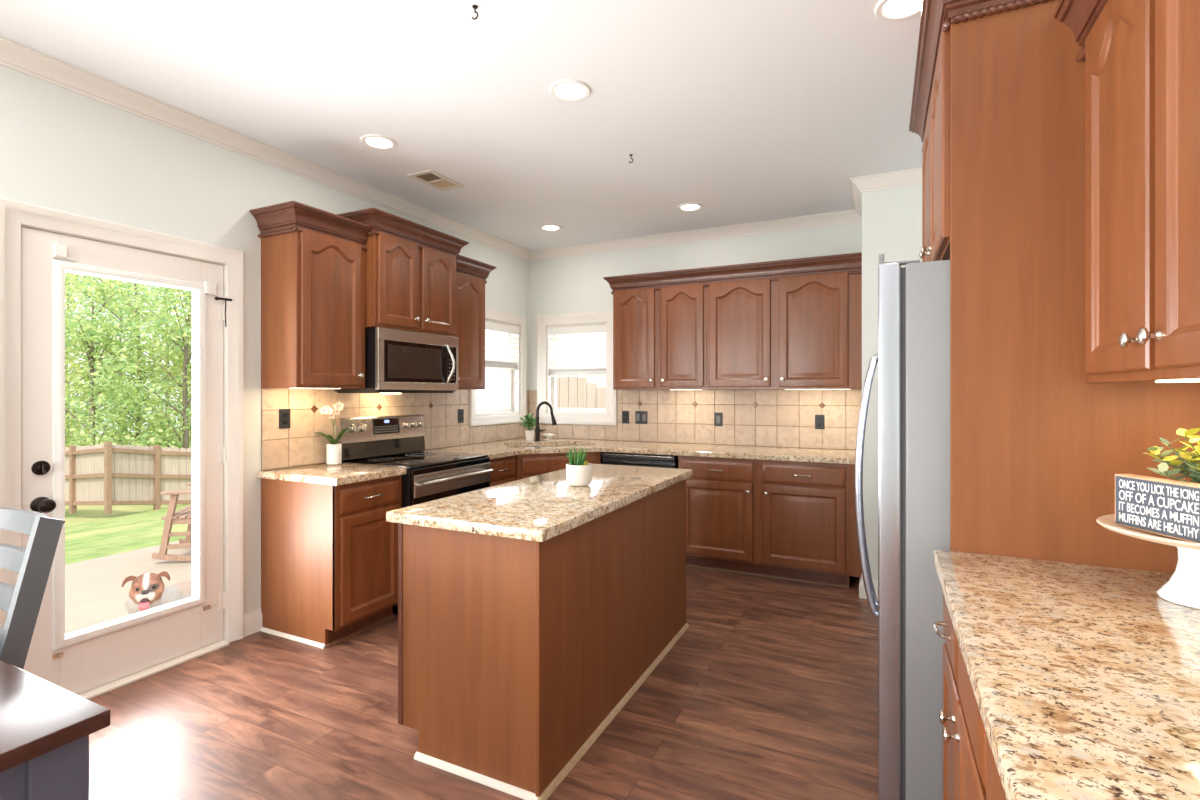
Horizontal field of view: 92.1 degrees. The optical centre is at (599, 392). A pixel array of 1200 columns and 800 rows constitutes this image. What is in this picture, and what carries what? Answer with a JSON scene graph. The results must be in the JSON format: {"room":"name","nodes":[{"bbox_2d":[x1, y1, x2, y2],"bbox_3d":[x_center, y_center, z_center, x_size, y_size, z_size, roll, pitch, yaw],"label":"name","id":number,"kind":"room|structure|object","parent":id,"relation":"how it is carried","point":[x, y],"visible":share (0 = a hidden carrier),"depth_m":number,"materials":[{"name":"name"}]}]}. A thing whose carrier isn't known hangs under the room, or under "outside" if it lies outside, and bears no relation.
{"room":"kitchen","nodes":[
{"label":"kitchen","id":0,"kind":"room"},
{"bbox_2d":[0,64,527,612],"bbox_3d":[-2.454,-0.025,2.466,0.150,2.775,7.900,0,0,26],"label":"wall","id":1,"kind":"structure","parent":0,"point":[62,149],"depth_m":2.93,"materials":[{"name":"paint"}]},
{"bbox_2d":[0,197,243,642],"bbox_3d":[-2.209,0.287,2.766,0.027,2.149,1.015,0,0,26],"label":"door frame","id":2,"kind":"structure","parent":1,"relation":"attached to","point":[14,214],"depth_m":2.75,"materials":[{"name":"paint"}]},
{"bbox_2d":[21,225,231,699],"bbox_3d":[-2.253,0.333,2.799,0.220,2.060,0.856,0,0,26],"label":"door","id":3,"kind":"structure","parent":1,"relation":"in","point":[93,661],"depth_m":2.68,"materials":[{"name":"paint"}]},
{"bbox_2d":[244,608,261,636],"bbox_3d":[-1.967,1.300,3.275,0.016,0.125,0.106,0,0,26],"label":"baseboard","id":4,"kind":"structure","parent":1,"relation":"attached to","point":[252,619],"depth_m":3.27,"materials":[{"name":"paint"}]},
{"bbox_2d":[250,201,371,388],"bbox_3d":[-1.694,-0.527,3.430,0.370,1.008,0.541,0,0,26],"label":"upper cabinet","id":5,"kind":"object","parent":1,"relation":"attached to","point":[313,259],"visible":1,"depth_m":3.30,"materials":[{"name":"brown wood"}]},
{"bbox_2d":[261,388,527,470],"bbox_3d":[-1.334,0.212,4.582,0.012,0.472,2.792,0,0,26],"label":"tile backsplash","id":6,"kind":"structure","parent":1,"relation":"attached to","point":[299,444],"depth_m":3.81,"materials":[{"name":"tile"}]},
{"bbox_2d":[279,409,289,428],"bbox_3d":[-1.877,0.155,3.447,0.009,0.116,0.072,0,0,26],"label":"wall outlet","id":7,"kind":"object","parent":6,"relation":"attached to","point":[284,414],"visible":1,"depth_m":3.44,"materials":[{"name":"grey"}]},
{"bbox_2d":[458,409,463,422],"bbox_3d":[-1.175,0.198,4.891,0.009,0.116,0.072,0,0,26],"label":"wall outlet","id":8,"kind":"object","parent":6,"relation":"attached to","point":[460,411],"visible":1,"depth_m":4.89,"materials":[{"name":"grey plastic"}]},
{"bbox_2d":[337,207,468,336],"bbox_3d":[-1.373,-0.766,4.004,0.445,0.709,0.900,0,0,26],"label":"upper cabinet","id":9,"kind":"object","parent":1,"relation":"attached to","point":[410,267],"visible":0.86,"depth_m":3.82,"materials":[{"name":"brown wood"}]},
{"bbox_2d":[334,327,458,393],"bbox_3d":[-1.356,-0.200,4.001,0.456,0.417,0.762,0,0,26],"label":"microwave","id":10,"kind":"object","parent":9,"relation":"attached to","point":[396,361],"visible":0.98,"depth_m":3.83,"materials":[{"name":"silver metal"}]},
{"bbox_2d":[0,36,861,260],"bbox_3d":[-0.995,-1.371,1.756,3.092,0.082,7.600,0,0,26],"label":"crown molding","id":11,"kind":"structure","parent":1,"relation":"attached to","point":[13,55],"depth_m":3.55,"materials":[{"name":"paint"}]},
{"bbox_2d":[456,255,496,389],"bbox_3d":[-1.127,-0.528,4.597,0.370,1.006,0.511,0,0,26],"label":"upper cabinet","id":12,"kind":"object","parent":1,"relation":"attached to","point":[471,274],"visible":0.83,"depth_m":4.53,"materials":[{"name":"brown wood"}]},
{"bbox_2d":[469,309,525,426],"bbox_3d":[-0.996,-0.230,5.420,0.168,1.045,0.870,0,0,26],"label":"window","id":13,"kind":"structure","parent":1,"relation":"in","point":[516,379],"depth_m":5.70,"materials":[{"name":"paint"}]},
{"bbox_2d":[485,321,518,369],"bbox_3d":[-0.975,-0.434,5.410,0.074,0.425,0.664,0,0,26],"label":"window blind","id":14,"kind":"object","parent":13,"relation":"attached to","point":[490,363],"visible":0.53,"depth_m":5.46,"materials":[{"name":"white plastic"}]},
{"bbox_2d":[0,0,922,250],"bbox_3d":[-0.590,-1.487,1.559,4.295,0.150,7.900,0,0,26],"label":"ceiling","id":15,"kind":"structure","parent":0,"point":[745,111],"depth_m":2.71,"materials":[{"name":"paint"}]},
{"bbox_2d":[360,134,396,149],"bbox_3d":[-1.244,-1.418,3.256,0.196,0.028,0.196,0,0,26],"label":"recessed light","id":16,"kind":"object","parent":15,"relation":"in","point":[381,142],"visible":0.98,"depth_m":3.25,"materials":[{"name":"white glass"}]},
{"bbox_2d":[408,170,463,190],"bbox_3d":[-1.087,-1.408,3.844,0.200,0.008,0.320,0,0,26],"label":"ceiling vent","id":17,"kind":"object","parent":15,"relation":"in","point":[431,178],"visible":1,"depth_m":3.83,"materials":[{"name":"beige metal"}]},
{"bbox_2d":[472,5,477,19],"bbox_3d":[-0.457,-1.387,2.115,0.020,0.048,0.024,0,0,-27],"label":"ceiling hook","id":18,"kind":"object","parent":15,"relation":"attached to","point":[474,7],"visible":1,"depth_m":2.11,"materials":[{"name":"brown metal"}]},
{"bbox_2d":[539,224,561,230],"bbox_3d":[-0.421,-1.418,4.946,0.196,0.028,0.196,0,0,26],"label":"recessed light","id":19,"kind":"object","parent":15,"relation":"in","point":[547,227],"visible":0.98,"depth_m":4.93,"materials":[{"name":"white plastic"}]},
{"bbox_2d":[549,79,590,101],"bbox_3d":[-0.140,-1.418,2.700,0.196,0.028,0.196,0,0,26],"label":"recessed light","id":20,"kind":"object","parent":15,"relation":"in","point":[569,90],"visible":0.99,"depth_m":2.69,"materials":[{"name":"white glass"}]},
{"bbox_2d":[677,203,702,211],"bbox_3d":[0.685,-1.418,4.397,0.196,0.028,0.196,0,0,26],"label":"recessed light","id":21,"kind":"object","parent":15,"relation":"in","point":[687,207],"visible":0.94,"depth_m":4.39,"materials":[{"name":"white glass"}]},
{"bbox_2d":[874,0,921,21],"bbox_3d":[1.103,-1.418,2.099,0.196,0.028,0.196,0,0,26],"label":"recessed light","id":22,"kind":"object","parent":15,"relation":"in","point":[885,10],"visible":0.94,"depth_m":2.13,"materials":[{"name":"white plastic"}]},
{"bbox_2d":[89,566,877,799],"bbox_3d":[-0.590,1.423,1.559,4.295,0.120,7.900,0,0,26],"label":"floor","id":23,"kind":"structure","parent":0,"point":[769,691],"depth_m":2.39,"materials":[{"name":"brown wood"}]},
{"bbox_2d":[0,507,65,669],"bbox_3d":[-1.778,0.846,1.420,0.450,1.035,0.580,0,0,26],"label":"dining chair","id":24,"kind":"object","parent":23,"relation":"on","point":[22,601],"visible":0.93,"depth_m":1.53,"materials":[{"name":"grey paint"}]},
{"bbox_2d":[0,660,109,799],"bbox_3d":[-1.937,0.983,1.036,1.750,0.760,1.000,0,0,26],"label":"dining table","id":25,"kind":"object","parent":23,"relation":"on","point":[46,727],"visible":1,"depth_m":1.06,"materials":[{"name":"brown wood"}]},
{"bbox_2d":[260,475,401,648],"bbox_3d":[-1.553,0.925,3.389,0.661,0.875,0.490,0,0,26],"label":"base cabinet","id":26,"kind":"object","parent":23,"relation":"on","point":[329,553],"visible":0.9,"depth_m":3.20,"materials":[{"name":"brown wood"}]},
{"bbox_2d":[258,463,405,485],"bbox_3d":[-1.560,0.468,3.390,0.647,0.038,0.494,0,0,26],"label":"countertop","id":27,"kind":"structure","parent":26,"relation":"on","point":[321,473],"depth_m":3.26,"materials":[{"name":"stone"}]},
{"bbox_2d":[315,401,352,464],"bbox_3d":[-1.680,0.250,3.650,0.219,0.397,0.204,0,0,-34],"label":"potted orchid","id":28,"kind":"object","parent":27,"relation":"on","point":[333,450],"visible":1,"depth_m":3.62,"materials":[{"name":"white ceramic"}]},
{"bbox_2d":[333,414,493,614],"bbox_3d":[-1.226,0.765,3.932,0.752,1.196,0.766,0,0,26],"label":"range","id":29,"kind":"object","parent":23,"relation":"on","point":[396,440],"visible":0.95,"depth_m":3.88,"materials":[{"name":"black metal"}]},
{"bbox_2d":[342,451,487,469],"bbox_3d":[-1.250,0.454,3.944,0.622,0.018,0.766,0,0,26],"label":"cooktop","id":30,"kind":"object","parent":29,"relation":"in","point":[411,460],"depth_m":3.85,"materials":[{"name":"grey"}]},
{"bbox_2d":[490,455,515,486],"bbox_3d":[-1.010,0.925,4.504,0.661,0.875,0.445,0,0,26],"label":"base cabinet","id":31,"kind":"object","parent":23,"relation":"on","point":[504,468],"visible":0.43,"depth_m":4.40,"materials":[{"name":"brown wood"}]},
{"bbox_2d":[398,479,688,799],"bbox_3d":[-0.142,0.925,2.785,0.678,0.875,1.623,0,0,26],"label":"kitchen island","id":32,"kind":"object","parent":23,"relation":"on","point":[515,656],"visible":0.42,"depth_m":2.11,"materials":[{"name":"brown wood"}]},
{"bbox_2d":[386,463,691,541],"bbox_3d":[-0.134,0.468,2.785,0.690,0.038,1.666,0,0,26],"label":"island countertop","id":33,"kind":"structure","parent":32,"relation":"on","point":[540,508],"depth_m":2.34,"materials":[{"name":"stone"}]},
{"bbox_2d":[566,445,591,486],"bbox_3d":[-0.101,0.352,2.800,0.126,0.194,0.126,0,0,-14],"label":"potted succulent","id":34,"kind":"object","parent":33,"relation":"on","point":[578,471],"visible":1,"depth_m":2.76,"materials":[{"name":"white ceramic"}]},
{"bbox_2d":[516,452,599,479],"bbox_3d":[-0.400,0.925,4.912,0.700,0.875,0.551,0,0,-19],"label":"base cabinet","id":35,"kind":"object","parent":23,"relation":"on","point":[528,465],"visible":0.05,"depth_m":4.64,"materials":[{"name":"brown wood"}]},
{"bbox_2d":[602,452,677,468],"bbox_3d":[0.427,0.929,4.906,0.632,0.868,0.627,0,0,26],"label":"dishwasher","id":36,"kind":"object","parent":23,"relation":"on","point":[611,458],"visible":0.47,"depth_m":4.63,"materials":[{"name":"black plastic"}]},
{"bbox_2d":[678,455,861,587],"bbox_3d":[1.323,0.925,4.486,1.309,0.875,0.661,0,0,26],"label":"base cabinet","id":37,"kind":"object","parent":23,"relation":"on","point":[788,520],"depth_m":4.20,"materials":[{"name":"brown wood"}]},
{"bbox_2d":[425,437,855,463],"bbox_3d":[0.326,0.468,4.474,3.091,0.038,1.554,0,0,26],"label":"countertop","id":38,"kind":"structure","parent":37,"relation":"on","point":[495,449],"depth_m":4.57,"materials":[{"name":"stone"}]},
{"bbox_2d":[520,413,540,439],"bbox_3d":[-0.666,0.321,5.483,0.179,0.256,0.192,0,0,-33],"label":"potted plant","id":39,"kind":"object","parent":38,"relation":"on","point":[530,422],"visible":0.98,"depth_m":5.46,"materials":[{"name":"green plant"}]},
{"bbox_2d":[534,401,556,440],"bbox_3d":[-0.502,0.264,5.320,0.243,0.369,0.058,0,0,33],"label":"faucet","id":40,"kind":"object","parent":38,"relation":"on","point":[537,429],"visible":1,"depth_m":5.35,"materials":[{"name":"brown metal"}]},
{"bbox_2d":[511,445,583,475],"bbox_3d":[-0.450,0.586,5.056,0.822,0.194,0.532,0,0,-19],"label":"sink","id":41,"kind":"object","parent":38,"relation":"in","point":[556,445],"visible":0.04,"depth_m":5.27,"materials":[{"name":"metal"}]},
{"bbox_2d":[541,433,553,439],"bbox_3d":[-0.494,0.417,5.466,0.120,0.064,0.120,0,0,26],"label":"soap dish","id":42,"kind":"object","parent":38,"relation":"on","point":[547,435],"visible":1,"depth_m":5.45,"materials":[{"name":"white ceramic"}]},
{"bbox_2d":[854,253,949,799],"bbox_3d":[1.354,0.467,2.023,0.846,1.792,0.895,0,0,26],"label":"refrigerator","id":43,"kind":"object","parent":23,"relation":"on","point":[913,356],"visible":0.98,"depth_m":1.73,"materials":[{"name":"grey metal"}]},
{"bbox_2d":[934,594,985,799],"bbox_3d":[1.084,0.925,1.193,0.660,0.875,0.742,0,0,26],"label":"base cabinet","id":44,"kind":"object","parent":23,"relation":"on","point":[964,732],"visible":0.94,"depth_m":1.29,"materials":[{"name":"brown wood"}]},
{"bbox_2d":[934,549,1199,799],"bbox_3d":[0.857,0.468,0.713,0.648,0.038,1.804,0,0,26],"label":"countertop","id":45,"kind":"structure","parent":44,"relation":"on","point":[1085,680],"depth_m":0.93,"materials":[{"name":"stone"}]},
{"bbox_2d":[1096,514,1199,608],"bbox_3d":[1.286,0.372,1.245,0.332,0.154,0.332,0,0,26],"label":"cake stand","id":46,"kind":"object","parent":45,"relation":"on","point":[1183,587],"visible":0.6,"depth_m":1.23,"materials":[{"name":"white ceramic"}]},
{"bbox_2d":[1115,474,1199,543],"bbox_3d":[1.212,0.246,1.242,0.040,0.117,0.192,0,0,-4],"label":"box sign","id":47,"kind":"object","parent":46,"relation":"on","point":[1159,506],"visible":1,"depth_m":1.23,"materials":[{"name":"black wood"}]},
{"bbox_2d":[1144,428,1199,493],"bbox_3d":[1.315,0.190,1.216,0.235,0.234,0.247,0,0,9],"label":"greenery","id":48,"kind":"object","parent":46,"relation":"on","point":[1191,459],"visible":0.94,"depth_m":1.26,"materials":[{"name":"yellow plant"}]},
{"bbox_2d":[986,734,1006,799],"bbox_3d":[0.759,0.925,0.524,0.659,0.875,0.742,0,0,26],"label":"base cabinet","id":49,"kind":"object","parent":23,"relation":"on","point":[994,789],"visible":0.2,"depth_m":0.90,"materials":[{"name":"brown wood"}]},
{"bbox_2d":[909,0,1199,573],"bbox_3d":[1.454,0.087,1.967,0.670,2.551,1.101,0,0,26],"label":"tall cabinet","id":50,"kind":"object","parent":23,"relation":"on","point":[1037,450],"visible":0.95,"depth_m":1.57,"materials":[{"name":"brown wood"}]},
{"bbox_2d":[566,463,591,486],"bbox_3d":[-0.101,0.397,2.800,0.126,0.104,0.126,0,0,26],"label":"pot","id":51,"kind":"object","parent":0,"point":[577,474],"depth_m":2.75,"materials":[{"name":"ceramic"}]},
{"bbox_2d":[528,222,861,463],"bbox_3d":[1.105,-0.025,5.044,3.995,2.775,0.150,0,0,26],"label":"wall","id":52,"kind":"structure","parent":0,"point":[570,284],"depth_m":5.33,"materials":[{"name":"paint"}]},
{"bbox_2d":[537,311,616,425],"bbox_3d":[-0.205,-0.230,5.660,0.870,1.075,0.168,0,0,26],"label":"window","id":53,"kind":"structure","parent":52,"relation":"in","point":[546,385],"depth_m":5.66,"materials":[{"name":"paint"}]},
{"bbox_2d":[548,324,605,376],"bbox_3d":[-0.215,-0.402,5.639,0.634,0.490,0.074,0,0,26],"label":"window blind","id":54,"kind":"object","parent":53,"relation":"attached to","point":[601,328],"visible":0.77,"depth_m":5.63,"materials":[{"name":"white plastic"}]},
{"bbox_2d":[613,284,706,389],"bbox_3d":[0.550,-0.466,5.032,0.843,0.886,0.355,0,0,26],"label":"upper cabinet","id":55,"kind":"object","parent":52,"relation":"attached to","point":[660,336],"visible":0.98,"depth_m":4.90,"materials":[{"name":"brown wood"}]},
{"bbox_2d":[528,390,861,449],"bbox_3d":[0.664,0.212,5.168,3.092,0.472,0.012,0,0,26],"label":"tile backsplash","id":56,"kind":"structure","parent":52,"relation":"attached to","point":[770,418],"depth_m":4.93,"materials":[{"name":"tile"}]},
{"bbox_2d":[622,411,628,423],"bbox_3d":[0.236,0.228,5.367,0.072,0.116,0.009,0,0,26],"label":"wall outlet","id":57,"kind":"object","parent":56,"relation":"attached to","point":[625,414],"visible":1,"depth_m":5.37,"materials":[{"name":"grey plastic"}]},
{"bbox_2d":[635,411,646,423],"bbox_3d":[0.377,0.228,5.297,0.118,0.116,0.012,0,0,26],"label":"light switch","id":58,"kind":"object","parent":56,"relation":"attached to","point":[640,416],"visible":1,"depth_m":5.30,"materials":[{"name":"grey plastic"}]},
{"bbox_2d":[714,413,722,425],"bbox_3d":[1.019,0.231,4.985,0.072,0.116,0.012,0,0,26],"label":"light switch","id":59,"kind":"object","parent":56,"relation":"attached to","point":[718,417],"visible":1,"depth_m":4.98,"materials":[{"name":"grey plastic"}]},
{"bbox_2d":[815,415,824,428],"bbox_3d":[1.758,0.235,4.627,0.072,0.116,0.009,0,0,26],"label":"wall outlet","id":60,"kind":"object","parent":56,"relation":"attached to","point":[819,419],"visible":1,"depth_m":4.62,"materials":[{"name":"grey plastic"}]},
{"bbox_2d":[707,272,861,389],"bbox_3d":[1.454,-0.466,4.592,1.166,0.886,0.355,0,0,26],"label":"upper cabinet","id":61,"kind":"object","parent":52,"relation":"attached to","point":[799,332],"visible":0.99,"depth_m":4.44,"materials":[{"name":"brown wood"}]},
{"bbox_2d":[603,252,861,294],"bbox_3d":[1.042,-0.939,4.784,2.076,0.145,0.371,0,0,26],"label":"crown molding","id":62,"kind":"structure","parent":61,"relation":"attached to","point":[851,263],"depth_m":4.58,"materials":[{"name":"brown wood"}]},
{"bbox_2d":[862,184,921,580],"bbox_3d":[2.303,-0.024,3.973,0.901,2.774,0.725,0,0,26],"label":"wall","id":63,"kind":"structure","parent":0,"point":[891,218],"depth_m":3.81,"materials":[{"name":"paint"}]},
{"bbox_2d":[859,574,877,600],"bbox_3d":[2.116,1.300,3.715,0.824,0.125,0.130,0,0,26],"label":"baseboard","id":64,"kind":"structure","parent":63,"relation":"attached to","point":[862,594],"depth_m":3.83,"materials":[{"name":"paint"}]},
{"bbox_2d":[849,168,921,217],"bbox_3d":[2.256,-1.371,3.957,0.974,0.082,0.798,0,0,26],"label":"crown molding","id":65,"kind":"structure","parent":63,"relation":"attached to","point":[910,177],"depth_m":3.76,"materials":[{"name":"paint"}]},
{"bbox_3d":[1.274,-0.024,0.653,0.150,2.775,7.900,0,0,26],"label":"wall","id":66,"kind":"structure","parent":0,"visible":0},
{"bbox_2d":[1054,0,1199,382],"bbox_3d":[1.133,-0.517,0.961,0.370,0.986,1.120,0,0,26],"label":"upper cabinet","id":67,"kind":"object","parent":66,"relation":"attached to","point":[1141,57],"visible":1,"depth_m":1.15,"materials":[{"name":"brown wood"}]},
{"label":"outside","id":68,"kind":"structure","parent":0,"visible":0},
{"bbox_2d":[65,429,191,564],"bbox_3d":[-18.881,2.388,30.250,48.000,1.650,60.000,0,0,26],"label":"lawn","id":69,"kind":"structure","parent":68,"point":[90,533],"depth_m":9.54,"materials":[{"name":"green plant"}]},
{"bbox_2d":[65,285,107,440],"bbox_3d":[-23.012,-1.147,22.359,6.367,8.825,5.393,0,0,-31],"label":"tree","id":70,"kind":"object","parent":69,"relation":"on","point":[82,412],"visible":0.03,"depth_m":22.70,"materials":[{"name":"green plant"}]},
{"bbox_2d":[65,273,144,447],"bbox_3d":[-19.247,-0.691,20.203,5.354,7.912,4.719,0,0,-26],"label":"tree","id":71,"kind":"object","parent":69,"relation":"on","point":[68,436],"visible":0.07,"depth_m":20.43,"materials":[{"name":"green plant"}]},
{"bbox_2d":[65,272,158,446],"bbox_3d":[-23.113,-1.849,24.613,6.696,10.229,6.751,0,0,-27],"label":"tree","id":72,"kind":"object","parent":69,"relation":"on","point":[68,300],"visible":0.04,"depth_m":24.93,"materials":[{"name":"green plant"}]},
{"bbox_2d":[65,272,177,446],"bbox_3d":[-16.081,-0.506,18.704,4.400,7.540,4.943,0,0,1],"label":"tree","id":73,"kind":"object","parent":69,"relation":"on","point":[94,330],"visible":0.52,"depth_m":18.15,"materials":[{"name":"green plant"}]},
{"bbox_2d":[65,272,190,445],"bbox_3d":[-21.340,-2.098,25.713,6.475,10.724,5.887,0,0,26],"label":"tree","id":74,"kind":"object","parent":69,"relation":"on","point":[94,290],"visible":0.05,"depth_m":25.92,"materials":[{"name":"green plant"}]},
{"bbox_2d":[65,441,191,513],"bbox_3d":[-11.536,2.192,14.535,11.746,2.111,2.366,0,0,-21],"label":"fence","id":75,"kind":"object","parent":69,"relation":"on","point":[107,474],"visible":0.37,"depth_m":14.08,"materials":[{"name":"brown wood"}]},
{"bbox_2d":[65,274,191,447],"bbox_3d":[-16.038,-0.981,19.932,5.789,8.493,5.915,0,0,26],"label":"tree","id":76,"kind":"object","parent":69,"relation":"on","point":[77,366],"visible":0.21,"depth_m":19.55,"materials":[{"name":"green plant"}]},
{"bbox_2d":[69,278,191,447],"bbox_3d":[-18.737,-1.680,24.842,7.168,9.889,6.682,0,0,9],"label":"tree","id":77,"kind":"object","parent":69,"relation":"on","point":[168,295],"visible":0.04,"depth_m":24.71,"materials":[{"name":"green plant"}]},
{"bbox_2d":[83,281,191,489],"bbox_3d":[-13.404,-0.641,18.224,4.352,7.814,5.439,0,0,-42],"label":"tree","id":78,"kind":"object","parent":69,"relation":"on","point":[184,423],"visible":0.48,"depth_m":17.66,"materials":[{"name":"green plant"}]},
{"bbox_2d":[136,288,191,445],"bbox_3d":[-13.046,-0.707,19.834,5.279,7.947,4.591,0,0,37],"label":"tree","id":79,"kind":"object","parent":69,"relation":"on","point":[175,369],"visible":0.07,"depth_m":18.53,"materials":[{"name":"green plant"}]},
{"bbox_2d":[162,297,191,372],"bbox_3d":[-13.200,-1.373,22.940,6.309,9.275,5.808,0,0,-8],"label":"tree","id":80,"kind":"object","parent":69,"relation":"on","point":[183,297],"visible":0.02,"depth_m":21.05,"materials":[{"name":"green plant"}]},
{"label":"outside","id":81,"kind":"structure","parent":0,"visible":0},
{"bbox_2d":[65,541,191,633],"bbox_3d":[-3.741,1.573,3.537,3.098,0.120,9.200,0,0,26],"label":"patio","id":82,"kind":"structure","parent":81,"point":[95,594],"depth_m":4.68,"materials":[{"name":"concrete"}]},
{"bbox_2d":[122,571,191,614],"bbox_3d":[-2.657,1.281,3.595,0.344,0.475,0.707,0,0,4],"label":"dog","id":83,"kind":"object","parent":82,"relation":"on","point":[148,591],"visible":0.5,"depth_m":3.34},
{"bbox_2d":[152,482,191,560],"bbox_3d":[-3.533,0.947,5.453,0.950,1.108,0.610,0,0,-14],"label":"rocking chair","id":84,"kind":"object","parent":82,"relation":"on","point":[182,516],"visible":0.27,"depth_m":5.12,"materials":[{"name":"brown wood"}]},
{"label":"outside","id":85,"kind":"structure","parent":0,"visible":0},
{"bbox_3d":[10.818,1.813,17.005,17.000,0.300,29.840,0,0,26],"label":"yard","id":86,"kind":"structure","parent":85,"visible":0},
{"bbox_2d":[556,377,605,407],"bbox_3d":[0.482,0.688,7.687,3.763,1.910,0.060,0,0,26],"label":"fence","id":87,"kind":"object","parent":86,"relation":"on","point":[571,392],"visible":0.03,"depth_m":8.03,"materials":[{"name":"brown wood"}]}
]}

